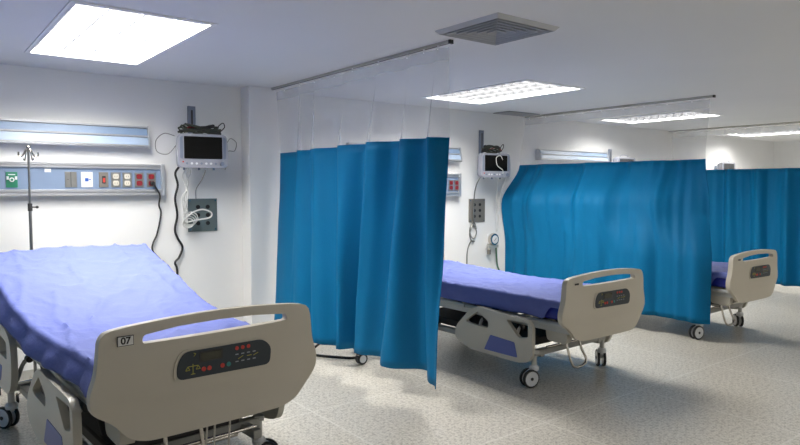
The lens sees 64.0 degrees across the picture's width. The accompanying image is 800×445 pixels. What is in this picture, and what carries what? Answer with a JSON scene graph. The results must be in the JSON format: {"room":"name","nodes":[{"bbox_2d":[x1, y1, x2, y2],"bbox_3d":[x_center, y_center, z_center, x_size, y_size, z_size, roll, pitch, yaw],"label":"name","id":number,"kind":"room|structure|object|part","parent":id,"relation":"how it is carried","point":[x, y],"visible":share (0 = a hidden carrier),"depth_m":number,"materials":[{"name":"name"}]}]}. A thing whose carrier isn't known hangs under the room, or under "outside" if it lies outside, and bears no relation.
{"room":"hospital room","nodes":[
{"label":"hospital room","id":0,"kind":"room"},
{"bbox_2d":[241,86,296,323],"bbox_3d":[-1.381,-0.056,6.816,0.550,2.700,0.200,-2,4,-38],"label":"wall column","id":1,"kind":"structure","parent":0,"point":[268,116],"depth_m":6.66,"materials":[{"name":"paint"}]},
{"bbox_2d":[0,64,773,370],"bbox_3d":[1.388,-0.185,9.158,17.800,2.700,0.120,-2,4,-38],"label":"wall","id":2,"kind":"structure","parent":0,"point":[210,263],"depth_m":6.54,"materials":[{"name":"paint"}]},
{"bbox_2d":[0,118,149,148],"bbox_3d":[-3.102,-0.774,5.495,1.821,0.206,0.118,-2,4,-38],"label":"wall lamp","id":3,"kind":"object","parent":2,"relation":"attached to","point":[14,131],"visible":1,"depth_m":5.63,"materials":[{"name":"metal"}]},
{"bbox_2d":[0,121,147,135],"bbox_3d":[-3.093,-0.819,5.479,1.799,0.064,0.027,-2,4,-38],"label":"diffuser","id":4,"kind":"object","parent":3,"relation":"attached to","point":[32,127],"depth_m":5.63,"materials":[{"name":"white plastic"}]},
{"bbox_2d":[0,131,147,144],"bbox_3d":[-3.081,-0.731,5.468,1.799,0.070,0.027,-2,4,-38],"label":"diffuser","id":5,"kind":"object","parent":3,"relation":"attached to","point":[24,137],"depth_m":5.62,"materials":[{"name":"white plastic"}]},
{"bbox_2d":[0,161,164,195],"bbox_3d":[-3.101,-0.375,5.532,2.081,0.298,0.094,-2,4,-38],"label":"bed head panel","id":6,"kind":"object","parent":2,"relation":"attached to","point":[46,178],"visible":0.99,"depth_m":5.69,"materials":[{"name":"metal"}]},
{"bbox_2d":[6,172,17,186],"bbox_3d":[-3.258,-0.359,5.372,0.085,0.130,0.023,-2,4,-38],"label":"socket","id":7,"kind":"object","parent":6,"relation":"attached to","point":[11,177],"depth_m":5.37,"materials":[{"name":"green plastic"}]},
{"bbox_2d":[65,172,76,186],"bbox_3d":[-2.905,-0.380,5.651,0.095,0.135,0.012,-2,4,-38],"label":"socket","id":8,"kind":"object","parent":6,"relation":"attached to","point":[70,177],"depth_m":5.65,"materials":[{"name":"metal"}]},
{"bbox_3d":[-3.113,-0.380,5.539,2.071,0.200,0.068,-2,4,-38],"label":"panel","id":9,"kind":"part","parent":6,"relation":"part of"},
{"bbox_2d":[81,172,92,186],"bbox_3d":[-2.802,-0.384,5.730,0.095,0.135,0.013,-2,4,-38],"label":"socket","id":10,"kind":"object","parent":6,"relation":"attached to","point":[86,177],"depth_m":5.73,"materials":[{"name":"white plastic"}]},
{"bbox_2d":[99,172,108,186],"bbox_3d":[-2.689,-0.389,5.812,0.080,0.135,0.021,-2,4,-38],"label":"switch","id":11,"kind":"object","parent":6,"relation":"attached to","point":[103,176],"depth_m":5.81,"materials":[{"name":"metal"}]},
{"bbox_2d":[111,172,120,186],"bbox_3d":[-2.609,-0.392,5.877,0.080,0.135,0.016,-2,4,-38],"label":"socket","id":12,"kind":"object","parent":6,"relation":"attached to","point":[115,176],"depth_m":5.87,"materials":[{"name":"plastic"}]},
{"bbox_2d":[122,173,131,186],"bbox_3d":[-2.531,-0.396,5.938,0.080,0.135,0.016,-2,4,-38],"label":"socket","id":13,"kind":"object","parent":6,"relation":"attached to","point":[126,177],"depth_m":5.93,"materials":[{"name":"metal"}]},
{"bbox_2d":[134,173,143,186],"bbox_3d":[-2.446,-0.399,6.004,0.080,0.135,0.016,-2,4,-38],"label":"socket","id":14,"kind":"object","parent":6,"relation":"attached to","point":[138,177],"depth_m":6.00,"materials":[{"name":"metal"}]},
{"bbox_2d":[147,173,155,186],"bbox_3d":[-2.359,-0.403,6.071,0.080,0.135,0.016,-2,4,-38],"label":"socket","id":15,"kind":"object","parent":6,"relation":"attached to","point":[150,176],"depth_m":6.06,"materials":[{"name":"metal"}]},
{"bbox_2d":[150,181,162,260],"bbox_3d":[-2.338,0.476,6.003,0.139,1.727,0.443,1,3,10],"label":"power cord","id":16,"kind":"object","parent":6,"relation":"attached to","point":[151,182],"visible":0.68,"depth_m":6.14,"materials":[{"name":"black rubber"}]},
{"bbox_2d":[187,106,195,132],"bbox_3d":[-1.998,-0.862,6.278,0.078,0.570,0.233,-3,4,-44],"label":"wall bracket","id":17,"kind":"object","parent":2,"relation":"attached to","point":[191,116],"visible":0.19,"depth_m":6.32,"materials":[{"name":"metal"}]},
{"bbox_2d":[176,133,227,169],"bbox_3d":[-1.901,-0.696,6.144,0.478,0.387,0.141,-2,4,-32],"label":"patient monitor","id":18,"kind":"object","parent":17,"relation":"attached to","point":[206,151],"visible":1,"depth_m":6.09,"materials":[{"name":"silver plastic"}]},
{"bbox_2d":[155,133,175,154],"bbox_3d":[-2.186,-0.734,5.966,0.187,0.203,0.015,-1,3,-24],"label":"loop","id":19,"kind":"object","parent":18,"relation":"attached to","point":[163,133],"visible":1,"depth_m":5.96,"materials":[{"name":"plastic"}]},
{"bbox_2d":[174,167,183,274],"bbox_3d":[-2.145,0.401,6.269,0.154,1.889,0.134,2,4,32],"label":"power cord","id":20,"kind":"object","parent":18,"relation":"hanging from","point":[177,168],"visible":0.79,"depth_m":6.26,"materials":[{"name":"black rubber"}]},
{"bbox_2d":[181,168,212,227],"bbox_3d":[-1.984,-0.235,6.271,0.310,0.582,0.159,-2,4,-38],"label":"bunch","id":21,"kind":"object","parent":18,"relation":"hanging from","point":[185,215],"visible":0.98,"depth_m":6.25,"materials":[{"name":"white plastic"}]},
{"bbox_2d":[195,170,205,198],"bbox_3d":[-1.956,-0.383,6.311,0.221,0.298,0.026,3,4,43],"label":"cable","id":22,"kind":"object","parent":18,"relation":"attached to","point":[205,170],"visible":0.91,"depth_m":6.34,"materials":[{"name":"rubber"}]},
{"bbox_2d":[178,123,224,134],"bbox_3d":[-1.903,-0.902,6.143,0.466,0.134,0.072,-2,4,-38],"label":"cable bundle","id":23,"kind":"object","parent":18,"relation":"on","point":[194,129],"visible":0.98,"depth_m":6.11,"materials":[{"name":"black rubber"}]},
{"bbox_2d":[188,198,216,231],"bbox_3d":[-1.994,-0.076,6.456,0.294,0.330,0.017,-2,4,-38],"label":"socket plate","id":24,"kind":"object","parent":2,"relation":"attached to","point":[210,224],"visible":0.89,"depth_m":6.46,"materials":[{"name":"grey metal"}]},
{"bbox_2d":[19,307,440,380],"bbox_3d":[1.429,1.126,9.177,17.800,0.080,0.015,-2,4,-38],"label":"baseboard","id":25,"kind":"structure","parent":2,"relation":"attached to","point":[25,374],"depth_m":5.56,"materials":[{"name":"grey metal"}]},
{"bbox_2d":[346,142,365,144],"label":"wall lamp","id":26,"kind":"object","parent":2,"relation":"attached to","point":[348,143],"depth_m":7.45,"materials":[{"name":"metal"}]},
{"bbox_2d":[350,144,459,153],"bbox_3d":[0.106,-0.911,7.954,1.729,0.058,0.027,-2,4,-38],"label":"diffuser","id":27,"kind":"object","parent":26,"relation":"attached to","point":[451,150],"depth_m":8.42,"materials":[{"name":"plastic"}]},
{"bbox_2d":[446,173,461,196],"bbox_3d":[0.133,-0.473,8.034,1.661,0.308,0.094,-2,4,-38],"label":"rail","id":28,"kind":"object","parent":2,"relation":"attached to","point":[454,181],"visible":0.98,"depth_m":8.45,"materials":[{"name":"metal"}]},
{"bbox_2d":[448,180,452,190],"bbox_3d":[0.672,-0.489,8.415,0.080,0.140,0.016,-2,4,-38],"label":"socket","id":29,"kind":"object","parent":28,"relation":"attached to","point":[450,182],"depth_m":8.40,"materials":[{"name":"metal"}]},
{"bbox_3d":[0.121,-0.478,8.041,1.651,0.207,0.068,-2,4,-38],"label":"panel","id":30,"kind":"part","parent":28,"relation":"part of","materials":[{"name":"plastic"}]},
{"bbox_2d":[454,180,458,190],"bbox_3d":[0.751,-0.493,8.476,0.080,0.140,0.016,-2,4,-38],"label":"socket","id":31,"kind":"object","parent":28,"relation":"attached to","point":[456,182],"depth_m":8.47,"materials":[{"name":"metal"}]},
{"bbox_2d":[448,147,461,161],"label":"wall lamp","id":32,"kind":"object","parent":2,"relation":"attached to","point":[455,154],"depth_m":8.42,"materials":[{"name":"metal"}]},
{"bbox_2d":[448,155,460,159],"bbox_3d":[0.118,-0.833,7.942,1.729,0.061,0.027,-2,4,-38],"label":"diffuser","id":33,"kind":"object","parent":32,"relation":"attached to","point":[451,157],"depth_m":8.40,"materials":[{"name":"white plastic"}]},
{"bbox_2d":[466,177,480,263],"bbox_3d":[1.035,0.280,8.668,0.225,1.787,0.248,-2,4,-38],"label":"bunch","id":34,"kind":"object","parent":2,"relation":"attached to","point":[470,236],"visible":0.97,"depth_m":8.74,"materials":[{"name":"rubber"}]},
{"bbox_2d":[469,199,484,221],"bbox_3d":[1.056,-0.164,8.814,0.291,0.309,0.017,-2,4,-38],"label":"socket plate","id":35,"kind":"object","parent":2,"relation":"attached to","point":[479,204],"visible":1,"depth_m":8.81,"materials":[{"name":"grey metal"}]},
{"bbox_2d":[479,130,483,153],"bbox_3d":[1.186,-0.963,8.740,0.078,0.600,0.233,-3,4,-44],"label":"wall bracket","id":36,"kind":"object","parent":2,"relation":"attached to","point":[481,132],"visible":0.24,"depth_m":8.78,"materials":[{"name":"metal"}]},
{"bbox_2d":[477,150,509,178],"bbox_3d":[1.258,-0.776,8.588,0.498,0.387,0.141,-2,4,-31],"label":"patient monitor","id":37,"kind":"object","parent":36,"relation":"attached to","point":[487,167],"visible":1,"depth_m":8.52,"materials":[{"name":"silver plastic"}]},
{"bbox_2d":[482,144,503,152],"bbox_3d":[1.245,-0.992,8.578,0.419,0.134,0.072,-2,4,-38],"label":"cable bundle","id":38,"kind":"object","parent":37,"relation":"on","point":[486,148],"visible":0.99,"depth_m":8.53,"materials":[{"name":"black rubber"}]},
{"bbox_2d":[496,155,502,230],"bbox_3d":[1.365,-0.386,8.753,0.101,1.048,0.454,1,3,11],"label":"loop","id":39,"kind":"object","parent":37,"relation":"attached to","point":[498,155],"visible":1,"depth_m":8.81,"materials":[{"name":"white plastic"}]},
{"bbox_2d":[496,179,504,231],"bbox_3d":[1.421,-0.241,8.886,0.073,0.764,0.248,-1,3,-22],"label":"cable","id":40,"kind":"object","parent":37,"relation":"attached to","point":[504,179],"visible":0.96,"depth_m":8.99,"materials":[{"name":"white plastic"}]},
{"bbox_2d":[486,233,499,269],"bbox_3d":[1.349,0.600,9.030,0.322,0.913,0.103,-2,4,-33],"label":"suction regulator","id":41,"kind":"object","parent":2,"relation":"attached to","point":[492,239],"visible":0.88,"depth_m":8.95,"materials":[{"name":"white plastic"}]},
{"bbox_3d":[1.298,0.378,8.982,0.196,0.125,0.056,-2,4,-38],"label":"knob","id":42,"kind":"part","parent":41,"relation":"part of","materials":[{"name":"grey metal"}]},
{"bbox_2d":[536,149,608,161],"bbox_3d":[2.721,-1.037,9.993,1.686,0.166,0.118,-2,4,-38],"label":"wall lamp","id":43,"kind":"object","parent":2,"relation":"attached to","point":[541,154],"visible":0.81,"depth_m":9.89,"materials":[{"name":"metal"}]},
{"bbox_2d":[539,150,606,156],"bbox_3d":[2.729,-1.073,9.978,1.664,0.051,0.027,-2,4,-38],"label":"diffuser","id":44,"kind":"object","parent":43,"relation":"attached to","point":[542,153],"depth_m":9.87,"materials":[{"name":"white plastic"}]},
{"bbox_2d":[541,155,607,160],"bbox_3d":[2.742,-1.005,9.966,1.664,0.051,0.027,-2,4,-38],"label":"diffuser","id":45,"kind":"object","parent":43,"relation":"attached to","point":[543,157],"depth_m":9.95,"materials":[{"name":"white plastic"}]},
{"bbox_2d":[608,149,611,161],"bbox_3d":[3.558,-0.989,10.577,0.078,0.450,0.233,-3,4,-44],"label":"wall bracket","id":46,"kind":"object","parent":2,"relation":"attached to","point":[609,150],"visible":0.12,"depth_m":10.62,"materials":[{"name":"metal"}]},
{"bbox_2d":[613,154,635,161],"bbox_3d":[3.666,-0.920,10.472,0.458,0.387,0.141,-2,4,-32],"label":"patient monitor","id":47,"kind":"object","parent":46,"relation":"attached to","point":[616,159],"visible":0.37,"depth_m":10.40,"materials":[{"name":"white plastic"}]},
{"bbox_2d":[0,0,799,141],"bbox_3d":[4.310,-1.395,5.309,17.800,0.140,9.630,-2,4,-38],"label":"ceiling","id":48,"kind":"structure","parent":0,"point":[745,54],"depth_m":5.01,"materials":[{"name":"paint"}]},
{"bbox_2d":[24,0,217,65],"bbox_3d":[-2.001,-1.332,4.448,0.842,0.130,1.712,-2,4,-38],"label":"ceiling lamp","id":49,"kind":"object","parent":48,"relation":"attached to","point":[80,30],"visible":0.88,"depth_m":4.38,"materials":[{"name":"white plastic"}]},
{"bbox_2d":[271,39,453,89],"bbox_3d":[-0.482,-1.324,5.559,0.034,0.028,2.756,-2,4,-38],"label":"track","id":50,"kind":"object","parent":48,"relation":"attached to","point":[449,41],"visible":1,"depth_m":5.22,"materials":[{"name":"grey metal"}]},
{"bbox_2d":[274,45,449,389],"bbox_3d":[-0.499,-0.075,5.618,0.321,2.483,2.670,-2,4,-38],"label":"privacy curtain","id":51,"kind":"object","parent":50,"relation":"hanging from","point":[361,227],"visible":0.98,"depth_m":5.31,"materials":[{"name":"teal fabric"}]},
{"bbox_2d":[435,12,558,44],"bbox_3d":[0.629,-1.301,4.171,0.570,0.132,0.570,-2,4,-38],"label":"ceiling vent","id":52,"kind":"object","parent":48,"relation":"in","point":[497,28],"visible":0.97,"depth_m":4.11,"materials":[{"name":"grey metal"}]},
{"bbox_2d":[422,79,584,103],"bbox_3d":[1.090,-1.472,6.994,0.912,0.130,1.562,-2,4,-38],"label":"ceiling lamp","id":53,"kind":"object","parent":48,"relation":"attached to","point":[524,88],"visible":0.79,"depth_m":7.02,"materials":[{"name":"white plastic"}]},
{"bbox_2d":[493,111,539,116],"bbox_3d":[1.631,-1.519,8.950,0.620,0.011,0.310,-2,4,-38],"label":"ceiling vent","id":54,"kind":"object","parent":48,"relation":"attached to","point":[512,113],"visible":1,"depth_m":8.87,"materials":[{"name":"grey metal"}]},
{"bbox_2d":[525,95,715,117],"bbox_3d":[2.673,-1.472,8.242,0.034,0.028,2.766,-2,4,-38],"label":"track","id":55,"kind":"object","parent":48,"relation":"attached to","point":[709,96],"visible":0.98,"depth_m":7.99,"materials":[{"name":"grey metal"}]},
{"bbox_2d":[501,102,711,323],"bbox_3d":[2.533,-0.212,8.054,0.594,2.477,2.962,-2,4,-38],"label":"privacy curtain","id":56,"kind":"object","parent":55,"relation":"hanging from","point":[561,221],"visible":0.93,"depth_m":7.74,"materials":[{"name":"teal fabric"}]},
{"bbox_2d":[600,111,722,123],"bbox_3d":[3.825,-1.609,9.460,0.862,0.130,1.482,-2,4,-38],"label":"ceiling lamp","id":57,"kind":"object","parent":48,"relation":"attached to","point":[685,114],"visible":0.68,"depth_m":9.52,"materials":[{"name":"white plastic"}]},
{"bbox_2d":[668,121,799,131],"bbox_3d":[5.791,-1.603,10.614,0.034,0.028,2.826,-2,4,-38],"label":"track","id":58,"kind":"object","parent":48,"relation":"attached to","point":[796,121],"visible":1,"depth_m":10.76,"materials":[{"name":"grey metal"}]},
{"bbox_2d":[675,124,799,285],"bbox_3d":[5.804,-0.307,10.675,0.211,2.577,2.784,-2,4,-38],"label":"privacy curtain","id":59,"kind":"object","parent":58,"relation":"hanging from","point":[750,209],"visible":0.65,"depth_m":10.49,"materials":[{"name":"teal fabric"}]},
{"bbox_2d":[726,129,799,136],"bbox_3d":[7.143,-1.752,12.056,0.892,0.130,1.592,-2,4,-38],"label":"ceiling lamp","id":60,"kind":"object","parent":48,"relation":"attached to","point":[796,131],"visible":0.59,"depth_m":12.32,"materials":[{"name":"white plastic"}]},
{"bbox_2d":[0,284,799,444],"bbox_3d":[4.310,1.421,5.464,17.800,0.100,9.630,-2,4,-38],"label":"floor","id":61,"kind":"structure","parent":0,"point":[658,384],"depth_m":5.11,"materials":[{"name":"tile"}]},
{"bbox_2d":[0,145,38,402],"bbox_3d":[-2.983,0.382,5.185,0.514,2.006,0.532,-2,4,-38],"label":"pole","id":62,"kind":"object","parent":61,"relation":"on","point":[28,151],"visible":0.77,"depth_m":5.13,"materials":[{"name":"silver metal"}]},
{"bbox_3d":[-2.952,-0.124,5.152,0.079,0.060,0.034,-2,4,-38],"label":"clamp knob","id":63,"kind":"part","parent":62,"relation":"part of","materials":[{"name":"metal"}]},
{"bbox_2d":[0,303,315,444],"bbox_3d":[-1.736,0.859,4.070,1.225,1.177,2.688,-3,4,-42],"label":"hospital bed","id":64,"kind":"object","parent":61,"relation":"on","point":[198,388],"visible":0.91,"depth_m":3.09,"materials":[{"name":"beige plastic"}]},
{"bbox_3d":[-2.690,0.864,4.304,0.040,0.440,0.908,-3,4,-42],"label":"rail","id":65,"kind":"part","parent":64,"relation":"part of","materials":[{"name":"beige plastic"}]},
{"bbox_3d":[-1.806,0.990,3.318,0.040,0.407,0.933,-3,4,-42],"label":"rail","id":66,"kind":"part","parent":64,"relation":"part of","materials":[{"name":"beige plastic"}]},
{"bbox_3d":[-1.740,0.815,4.055,0.910,0.075,2.560,-3,4,-42],"label":"frame","id":67,"kind":"part","parent":64,"relation":"part of","materials":[{"name":"grey metal"}]},
{"bbox_2d":[0,243,249,397],"bbox_3d":[-1.752,0.509,4.040,1.253,0.556,2.522,-3,4,-42],"label":"sheet","id":68,"kind":"object","parent":64,"relation":"on","point":[56,302],"visible":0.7,"depth_m":4.11,"materials":[{"name":"fabric"}]},
{"bbox_3d":[-1.727,1.168,4.060,0.980,0.119,1.930,-3,4,-42],"label":"frame","id":69,"kind":"part","parent":64,"relation":"part of","materials":[{"name":"grey paint"}]},
{"bbox_3d":[-0.838,0.653,3.073,0.484,0.133,0.018,-3,4,-42],"label":"control panel","id":70,"kind":"part","parent":64,"relation":"part of","materials":[{"name":"plastic"}]},
{"bbox_3d":[-0.993,0.950,4.043,0.040,0.407,0.933,-3,4,-42],"label":"rail","id":71,"kind":"part","parent":64,"relation":"part of","materials":[{"name":"grey plastic"}]},
{"bbox_2d":[315,344,355,358],"bbox_3d":[-0.614,1.220,6.298,0.566,0.212,0.241,-1,3,-14],"label":"cable","id":72,"kind":"object","parent":61,"relation":"on","point":[316,345],"visible":0.25,"depth_m":6.26,"materials":[{"name":"black rubber"}]},
{"bbox_2d":[353,348,367,364],"bbox_3d":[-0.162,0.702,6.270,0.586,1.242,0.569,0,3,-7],"label":"caster wheel","id":73,"kind":"object","parent":61,"relation":"on","point":[361,359],"visible":0.09,"depth_m":6.01,"materials":[{"name":"grey paint"}]},
{"bbox_2d":[438,257,644,387],"bbox_3d":[0.923,0.828,6.366,1.185,0.985,2.688,-2,4,-38],"label":"hospital bed","id":74,"kind":"object","parent":61,"relation":"on","point":[591,313],"visible":0.68,"depth_m":5.41,"materials":[{"name":"beige plastic"}]},
{"bbox_3d":[0.816,0.963,5.633,0.040,0.407,0.933,-2,4,-38],"label":"rail","id":75,"kind":"part","parent":74,"relation":"part of","materials":[{"name":"beige plastic"}]},
{"bbox_3d":[0.933,0.788,6.364,0.910,0.075,2.560,-2,4,-38],"label":"frame","id":76,"kind":"part","parent":74,"relation":"part of","materials":[{"name":"grey metal"}]},
{"bbox_2d":[441,260,588,317],"bbox_3d":[0.927,0.616,6.361,1.022,0.234,2.512,-2,4,-38],"label":"sheet","id":77,"kind":"object","parent":74,"relation":"on","point":[472,284],"visible":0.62,"depth_m":5.90,"materials":[{"name":"fabric"}]},
{"bbox_3d":[0.945,1.041,6.362,0.980,0.119,1.930,-2,4,-38],"label":"frame","id":78,"kind":"part","parent":74,"relation":"part of","materials":[{"name":"grey paint"}]},
{"bbox_3d":[0.931,0.633,6.357,0.946,0.190,2.505,-2,4,-38],"label":"mattress","id":79,"kind":"part","parent":74,"relation":"part of","materials":[{"name":"blue fabric"}]},
{"bbox_3d":[1.678,0.926,6.300,0.040,0.407,0.933,-2,4,-38],"label":"rail","id":80,"kind":"part","parent":74,"relation":"part of","materials":[{"name":"beige plastic"}]},
{"bbox_3d":[1.719,0.667,5.341,1.150,0.550,0.087,-2,4,-38],"label":"footboard","id":81,"kind":"part","parent":74,"relation":"part of","materials":[{"name":"beige plastic"}]},
{"bbox_3d":[1.766,0.629,5.321,0.484,0.133,0.018,-2,4,-38],"label":"control panel","id":82,"kind":"part","parent":74,"relation":"part of","materials":[{"name":"plastic"}]},
{"bbox_2d":[689,249,777,339],"bbox_3d":[3.102,0.735,8.056,1.185,0.985,2.688,-2,4,-38],"label":"hospital bed","id":83,"kind":"object","parent":61,"relation":"on","point":[746,281],"visible":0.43,"depth_m":6.95,"materials":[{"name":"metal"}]},
{"bbox_3d":[3.111,0.539,8.048,0.946,0.190,2.505,-2,4,-38],"label":"mattress","id":84,"kind":"part","parent":83,"relation":"part of","materials":[{"name":"blue fabric"}]},
{"bbox_2d":[711,262,728,283],"bbox_3d":[3.107,0.523,8.051,1.028,0.242,2.510,-2,4,-38],"label":"sheet","id":85,"kind":"object","parent":83,"relation":"on","point":[719,269],"visible":0.06,"depth_m":6.99,"materials":[{"name":"fabric"}]},
{"bbox_3d":[3.113,0.695,8.054,0.910,0.075,2.560,-2,4,-38],"label":"frame","id":86,"kind":"part","parent":83,"relation":"part of","materials":[{"name":"grey metal"}]},
{"bbox_3d":[3.125,0.948,8.052,0.980,0.119,1.930,-2,4,-38],"label":"frame","id":87,"kind":"part","parent":83,"relation":"part of","materials":[{"name":"grey paint"}]},
{"bbox_3d":[3.857,0.833,7.990,0.040,0.407,0.933,-2,4,-38],"label":"rail","id":88,"kind":"part","parent":83,"relation":"part of","materials":[{"name":"beige plastic"}]},
{"bbox_3d":[3.898,0.574,7.031,1.150,0.550,0.087,-2,4,-38],"label":"footboard","id":89,"kind":"part","parent":83,"relation":"part of","materials":[{"name":"beige plastic"}]},
{"bbox_3d":[3.946,0.535,7.012,0.484,0.133,0.018,-2,4,-38],"label":"control panel","id":90,"kind":"part","parent":83,"relation":"part of","materials":[{"name":"plastic"}]},
{"bbox_2d":[773,140,799,167],"bbox_3d":[11.397,-0.279,10.862,0.120,2.700,9.630,-2,4,-38],"label":"wall","id":91,"kind":"structure","parent":0,"point":[786,153],"depth_m":14.27,"materials":[{"name":"paint"}]},
{"bbox_3d":[6.393,-1.011,12.800,0.099,0.250,0.181,-2,4,-38],"label":"monitor mount","id":92,"kind":"object","parent":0,"visible":0},
{"bbox_2d":[717,160,734,169],"bbox_3d":[6.483,-1.043,12.711,0.458,0.387,0.141,-2,4,-32],"label":"patient monitor","id":93,"kind":"object","parent":92,"relation":"attached to","point":[723,165],"visible":0.39,"depth_m":12.63,"materials":[{"name":"white plastic"}]}
]}

